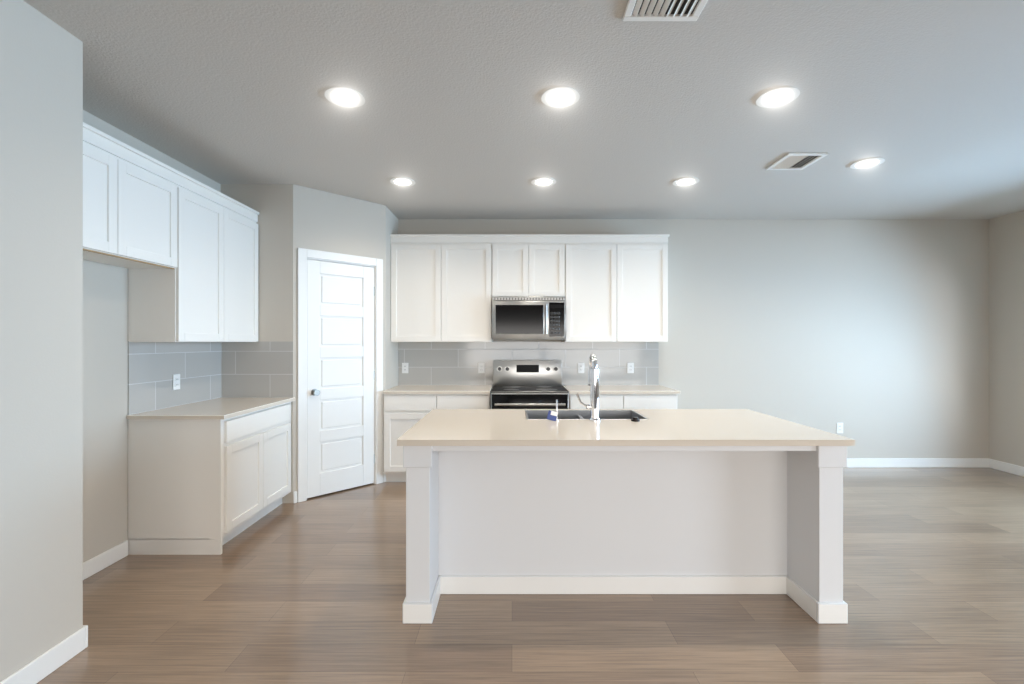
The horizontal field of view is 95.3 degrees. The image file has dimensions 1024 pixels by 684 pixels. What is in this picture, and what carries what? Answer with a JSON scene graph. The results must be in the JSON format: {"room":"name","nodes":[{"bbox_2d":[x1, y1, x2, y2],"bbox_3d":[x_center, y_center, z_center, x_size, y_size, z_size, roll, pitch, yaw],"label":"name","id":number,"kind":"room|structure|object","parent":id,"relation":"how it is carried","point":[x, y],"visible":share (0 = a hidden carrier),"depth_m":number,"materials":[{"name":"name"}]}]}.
{"room":"kitchen","nodes":[
{"label":"kitchen","id":0,"kind":"room"},
{"bbox_2d":[0,0,82,681],"bbox_3d":[-2.305,0.015,-0.635,0.690,2.770,5.530,0,0,0],"label":"wall","id":1,"kind":"structure","parent":0,"point":[41,333],"depth_m":1.94,"materials":[{"name":"beige paint"}]},
{"bbox_2d":[0,625,87,683],"bbox_3d":[-1.953,1.350,-0.628,0.014,0.100,5.544,0,0,0],"label":"baseboard","id":2,"kind":"structure","parent":1,"relation":"attached to","point":[45,664],"depth_m":1.97,"materials":[{"name":"white wood"}]},
{"bbox_2d":[83,110,220,561],"bbox_3d":[-2.590,0.015,3.670,0.120,2.770,3.080,0,0,0],"label":"wall","id":3,"kind":"structure","parent":0,"point":[105,407],"depth_m":2.91,"materials":[{"name":"beige paint"}]},
{"bbox_2d":[83,540,127,579],"bbox_3d":[-2.523,1.350,2.595,0.014,0.100,0.930,0,0,0],"label":"baseboard","id":4,"kind":"structure","parent":3,"relation":"attached to","point":[107,558],"depth_m":2.88,"materials":[{"name":"white wood"}]},
{"bbox_2d":[83,122,130,257],"bbox_3d":[-2.362,-0.795,2.397,0.330,0.619,0.526,0,0,0],"label":"upper cabinet","id":5,"kind":"object","parent":3,"relation":"attached to","point":[106,160],"depth_m":2.54,"materials":[{"name":"white wood"}]},
{"bbox_2d":[83,147,182,269],"bbox_3d":[-2.362,-0.795,2.806,0.330,0.619,0.526,0,0,0],"label":"upper cabinet","id":6,"kind":"object","parent":3,"relation":"attached to","point":[182,247],"depth_m":2.89,"materials":[{"name":"white wood"}]},
{"bbox_2d":[128,341,220,414],"bbox_3d":[-2.526,0.238,3.559,0.008,0.484,0.979,0,0,0],"label":"backsplash","id":7,"kind":"structure","parent":3,"relation":"attached to","point":[154,368],"depth_m":3.44,"materials":[{"name":"tile"}]},
{"bbox_2d":[173,374,179,389],"bbox_3d":[-2.514,0.300,3.500,0.008,0.116,0.072,0,0,0],"label":"electrical outlet","id":8,"kind":"object","parent":7,"relation":"attached to","point":[176,381],"visible":1,"depth_m":3.50,"materials":[{"name":"white plastic"}]},
{"bbox_2d":[128,174,230,341],"bbox_3d":[-2.362,-0.552,3.312,0.330,1.104,0.611,0,0,0],"label":"upper cabinet","id":9,"kind":"object","parent":3,"relation":"attached to","point":[192,303],"depth_m":3.23,"materials":[{"name":"white wood"}]},
{"bbox_2d":[231,198,258,341],"bbox_3d":[-2.362,-0.552,3.773,0.330,1.104,0.546,0,0,0],"label":"upper cabinet","id":10,"kind":"object","parent":3,"relation":"attached to","point":[244,227],"depth_m":3.85,"materials":[{"name":"white wood"}]},
{"bbox_2d":[221,184,397,502],"bbox_3d":[-1.900,0.015,4.630,1.260,2.770,1.160,0,0,0],"label":"wall","id":11,"kind":"structure","parent":0,"point":[292,218],"depth_m":4.06,"materials":[{"name":"beige paint"}]},
{"bbox_2d":[222,342,292,396],"bbox_3d":[-2.211,0.238,4.053,0.620,0.484,0.008,0,0,0],"label":"backsplash","id":12,"kind":"structure","parent":11,"relation":"attached to","point":[257,369],"depth_m":4.05,"materials":[{"name":"tile"}]},
{"bbox_2d":[297,248,382,502],"bbox_3d":[-1.600,0.289,4.379,0.158,2.222,0.820,0,0,45],"label":"pantry door","id":13,"kind":"structure","parent":11,"relation":"in","point":[339,372],"depth_m":4.35,"materials":[{"name":"white wood"}]},
{"bbox_2d":[23,0,1023,218],"bbox_3d":[1.400,-1.400,1.055,8.460,0.060,8.910,0,0,0],"label":"ceiling","id":14,"kind":"structure","parent":0,"point":[453,116],"depth_m":2.66,"materials":[{"name":"grey paint"}]},
{"bbox_2d":[325,87,364,107],"bbox_3d":[-0.930,-1.364,2.600,0.214,0.012,0.214,0,0,0],"label":"recessed light","id":15,"kind":"object","parent":14,"relation":"in","point":[346,97],"visible":0.96,"depth_m":2.59,"materials":[{"name":"white plastic"}]},
{"bbox_2d":[390,177,414,185],"bbox_3d":[-0.930,-1.364,3.970,0.214,0.012,0.214,0,0,0],"label":"recessed light","id":16,"kind":"object","parent":14,"relation":"in","point":[401,181],"visible":0.96,"depth_m":3.95,"materials":[{"name":"white plastic"}]},
{"bbox_2d":[531,177,555,185],"bbox_3d":[0.270,-1.364,3.970,0.214,0.012,0.214,0,0,0],"label":"recessed light","id":17,"kind":"object","parent":14,"relation":"in","point":[544,181],"visible":0.96,"depth_m":3.95,"materials":[{"name":"white plastic"}]},
{"bbox_2d":[541,87,579,107],"bbox_3d":[0.270,-1.364,2.600,0.214,0.012,0.214,0,0,0],"label":"recessed light","id":18,"kind":"object","parent":14,"relation":"in","point":[558,97],"visible":1,"depth_m":2.59,"materials":[{"name":"white plastic"}]},
{"bbox_2d":[622,0,707,20],"bbox_3d":[0.623,-1.362,1.827,0.314,0.014,0.295,0,0,0],"label":"ceiling vent","id":19,"kind":"object","parent":14,"relation":"in","point":[659,10],"visible":0.96,"depth_m":1.92,"materials":[{"name":"white metal"}]},
{"bbox_2d":[673,177,698,185],"bbox_3d":[1.480,-1.364,3.970,0.214,0.012,0.214,0,0,0],"label":"recessed light","id":20,"kind":"object","parent":14,"relation":"in","point":[686,181],"visible":1,"depth_m":3.95,"materials":[{"name":"white plastic"}]},
{"bbox_2d":[756,87,799,107],"bbox_3d":[1.480,-1.364,2.600,0.214,0.012,0.214,0,0,0],"label":"recessed light","id":21,"kind":"object","parent":14,"relation":"in","point":[779,96],"visible":0.92,"depth_m":2.59,"materials":[{"name":"white"}]},
{"bbox_2d":[766,153,828,169],"bbox_3d":[2.145,-1.362,3.525,0.290,0.014,0.310,0,0,0],"label":"ceiling vent","id":22,"kind":"object","parent":14,"relation":"in","point":[795,161],"visible":0.98,"depth_m":3.51,"materials":[{"name":"white metal"}]},
{"bbox_2d":[850,157,884,168],"bbox_3d":[2.710,-1.364,3.560,0.214,0.012,0.214,0,0,0],"label":"recessed light","id":23,"kind":"object","parent":14,"relation":"in","point":[867,163],"visible":1,"depth_m":3.55,"materials":[{"name":"white"}]},
{"bbox_2d":[37,468,1023,683],"bbox_3d":[1.400,1.430,1.055,8.460,0.060,8.910,0,0,0],"label":"floor","id":24,"kind":"structure","parent":0,"point":[311,590],"depth_m":2.38,"materials":[{"name":"wood"}]},
{"bbox_2d":[127,397,294,554],"bbox_3d":[-2.204,0.940,3.550,0.645,0.920,0.991,0,0,0],"label":"base cabinet","id":25,"kind":"object","parent":24,"relation":"on","point":[209,477],"visible":1,"depth_m":3.07,"materials":[{"name":"white wood"}]},
{"bbox_2d":[383,385,492,481],"bbox_3d":[-0.740,0.940,4.885,1.052,0.920,0.645,0,0,0],"label":"base cabinet","id":26,"kind":"object","parent":24,"relation":"on","point":[407,408],"visible":0.44,"depth_m":4.58,"materials":[{"name":"white wood"}]},
{"bbox_2d":[491,360,568,408],"bbox_3d":[0.172,0.800,4.826,0.759,1.200,0.742,0,0,0],"label":"range","id":27,"kind":"object","parent":24,"relation":"on","point":[527,384],"visible":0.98,"depth_m":5.09,"materials":[{"name":"silver metal"}]},
{"bbox_2d":[562,385,680,408],"bbox_3d":[1.105,0.940,4.885,1.091,0.920,0.645,0,0,0],"label":"base cabinet","id":28,"kind":"object","parent":24,"relation":"on","point":[636,397],"visible":0.23,"depth_m":4.58,"materials":[{"name":"white wood"}]},
{"bbox_2d":[403,446,847,623],"bbox_3d":[0.562,0.955,2.818,2.213,0.890,1.004,0,0,0],"label":"kitchen island","id":29,"kind":"object","parent":24,"relation":"on","point":[592,498],"depth_m":2.60,"materials":[{"name":"white paint"}]},
{"bbox_2d":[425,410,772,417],"bbox_3d":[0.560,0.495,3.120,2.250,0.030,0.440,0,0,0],"label":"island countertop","id":30,"kind":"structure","parent":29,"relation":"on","point":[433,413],"depth_m":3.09,"materials":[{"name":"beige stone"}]},
{"bbox_2d":[525,410,644,417],"bbox_3d":[0.470,0.592,3.085,0.739,0.222,0.368,0,0,0],"label":"sink","id":31,"kind":"object","parent":30,"relation":"in","point":[528,413],"depth_m":3.27,"materials":[{"name":"grey metal"}]},
{"bbox_2d":[397,418,854,445],"bbox_3d":[0.560,0.495,2.595,2.250,0.030,0.610,0,0,0],"label":"island countertop","id":32,"kind":"structure","parent":29,"relation":"on","point":[430,431],"depth_m":2.45,"materials":[{"name":"beige stone"}]},
{"bbox_2d":[553,418,560,421],"bbox_3d":[0.275,0.416,2.860,0.028,0.128,0.028,0,0,0],"label":"soap dispenser","id":33,"kind":"object","parent":32,"relation":"on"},
{"bbox_2d":[577,366,600,421],"bbox_3d":[0.465,0.319,2.907,0.152,0.323,0.196,0,0,0],"label":"faucet","id":34,"kind":"object","parent":32,"relation":"on","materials":[{"name":"silver metal"}]},
{"bbox_2d":[398,219,988,457],"bbox_3d":[1.400,0.015,5.270,8.460,2.770,0.120,0,0,0],"label":"wall","id":35,"kind":"structure","parent":0,"point":[872,335],"depth_m":5.21,"materials":[{"name":"beige paint"}]},
{"bbox_2d":[398,342,658,384],"bbox_3d":[0.182,0.238,5.205,2.903,0.484,0.008,0,0,0],"label":"backsplash","id":36,"kind":"structure","parent":35,"relation":"attached to","point":[442,363],"depth_m":5.20,"materials":[{"name":"tile"}]},
{"bbox_2d":[402,363,407,372],"bbox_3d":[-1.190,0.290,5.194,0.072,0.116,0.008,0,0,0],"label":"electrical outlet","id":37,"kind":"object","parent":36,"relation":"attached to","point":[404,367],"visible":1,"depth_m":5.19,"materials":[{"name":"white plastic"}]},
{"bbox_2d":[478,363,484,372],"bbox_3d":[-0.340,0.290,5.194,0.072,0.116,0.008,0,0,0],"label":"electrical outlet","id":38,"kind":"object","parent":36,"relation":"attached to","point":[481,367],"visible":1,"depth_m":5.19,"materials":[{"name":"white plastic"}]},
{"bbox_2d":[578,363,583,372],"bbox_3d":[0.770,0.290,5.194,0.072,0.116,0.008,0,0,0],"label":"electrical outlet","id":39,"kind":"object","parent":36,"relation":"attached to","point":[580,367],"visible":1,"depth_m":5.19,"materials":[{"name":"white plastic"}]},
{"bbox_2d":[627,363,633,372],"bbox_3d":[1.320,0.290,5.194,0.072,0.116,0.008,0,0,0],"label":"electrical outlet","id":40,"kind":"object","parent":36,"relation":"attached to","point":[630,367],"visible":1,"depth_m":5.19,"materials":[{"name":"white plastic"}]},
{"bbox_2d":[390,234,669,341],"bbox_3d":[0.182,-0.562,5.038,2.929,1.125,0.338,0,0,0],"label":"upper cabinet","id":41,"kind":"object","parent":35,"relation":"attached to","point":[608,287],"visible":0.96,"depth_m":4.89,"materials":[{"name":"white wood"}]},
{"bbox_2d":[492,297,564,339],"bbox_3d":[0.172,-0.246,4.981,0.757,0.443,0.452,0,0,0],"label":"over-the-range microwave","id":42,"kind":"object","parent":41,"relation":"attached to","point":[528,318],"visible":1,"depth_m":4.79,"materials":[{"name":"silver metal"}]},
{"bbox_2d":[837,423,842,432],"bbox_3d":[3.660,0.960,5.205,0.072,0.116,0.008,0,0,0],"label":"outlet","id":43,"kind":"object","parent":35,"relation":"attached to","point":[839,427],"visible":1,"depth_m":5.20,"materials":[{"name":"white plastic"}]},
{"bbox_2d":[847,458,987,467],"bbox_3d":[3.475,1.350,5.202,3.650,0.100,0.017,0,0,0],"label":"baseboard","id":44,"kind":"structure","parent":35,"relation":"attached to","point":[851,462],"depth_m":5.20,"materials":[{"name":"white wood"}]},
{"bbox_2d":[989,211,1023,466],"bbox_3d":[5.390,0.015,0.905,0.120,2.770,8.610,0,0,0],"label":"wall","id":45,"kind":"structure","parent":0,"point":[1006,338],"depth_m":5.03,"materials":[{"name":"beige paint"}]},
{"bbox_2d":[988,458,1023,476],"bbox_3d":[5.323,1.350,0.905,0.014,0.100,8.610,0,0,0],"label":"baseboard","id":46,"kind":"structure","parent":45,"relation":"attached to","point":[995,464],"depth_m":5.01,"materials":[{"name":"white wood"}]}
]}

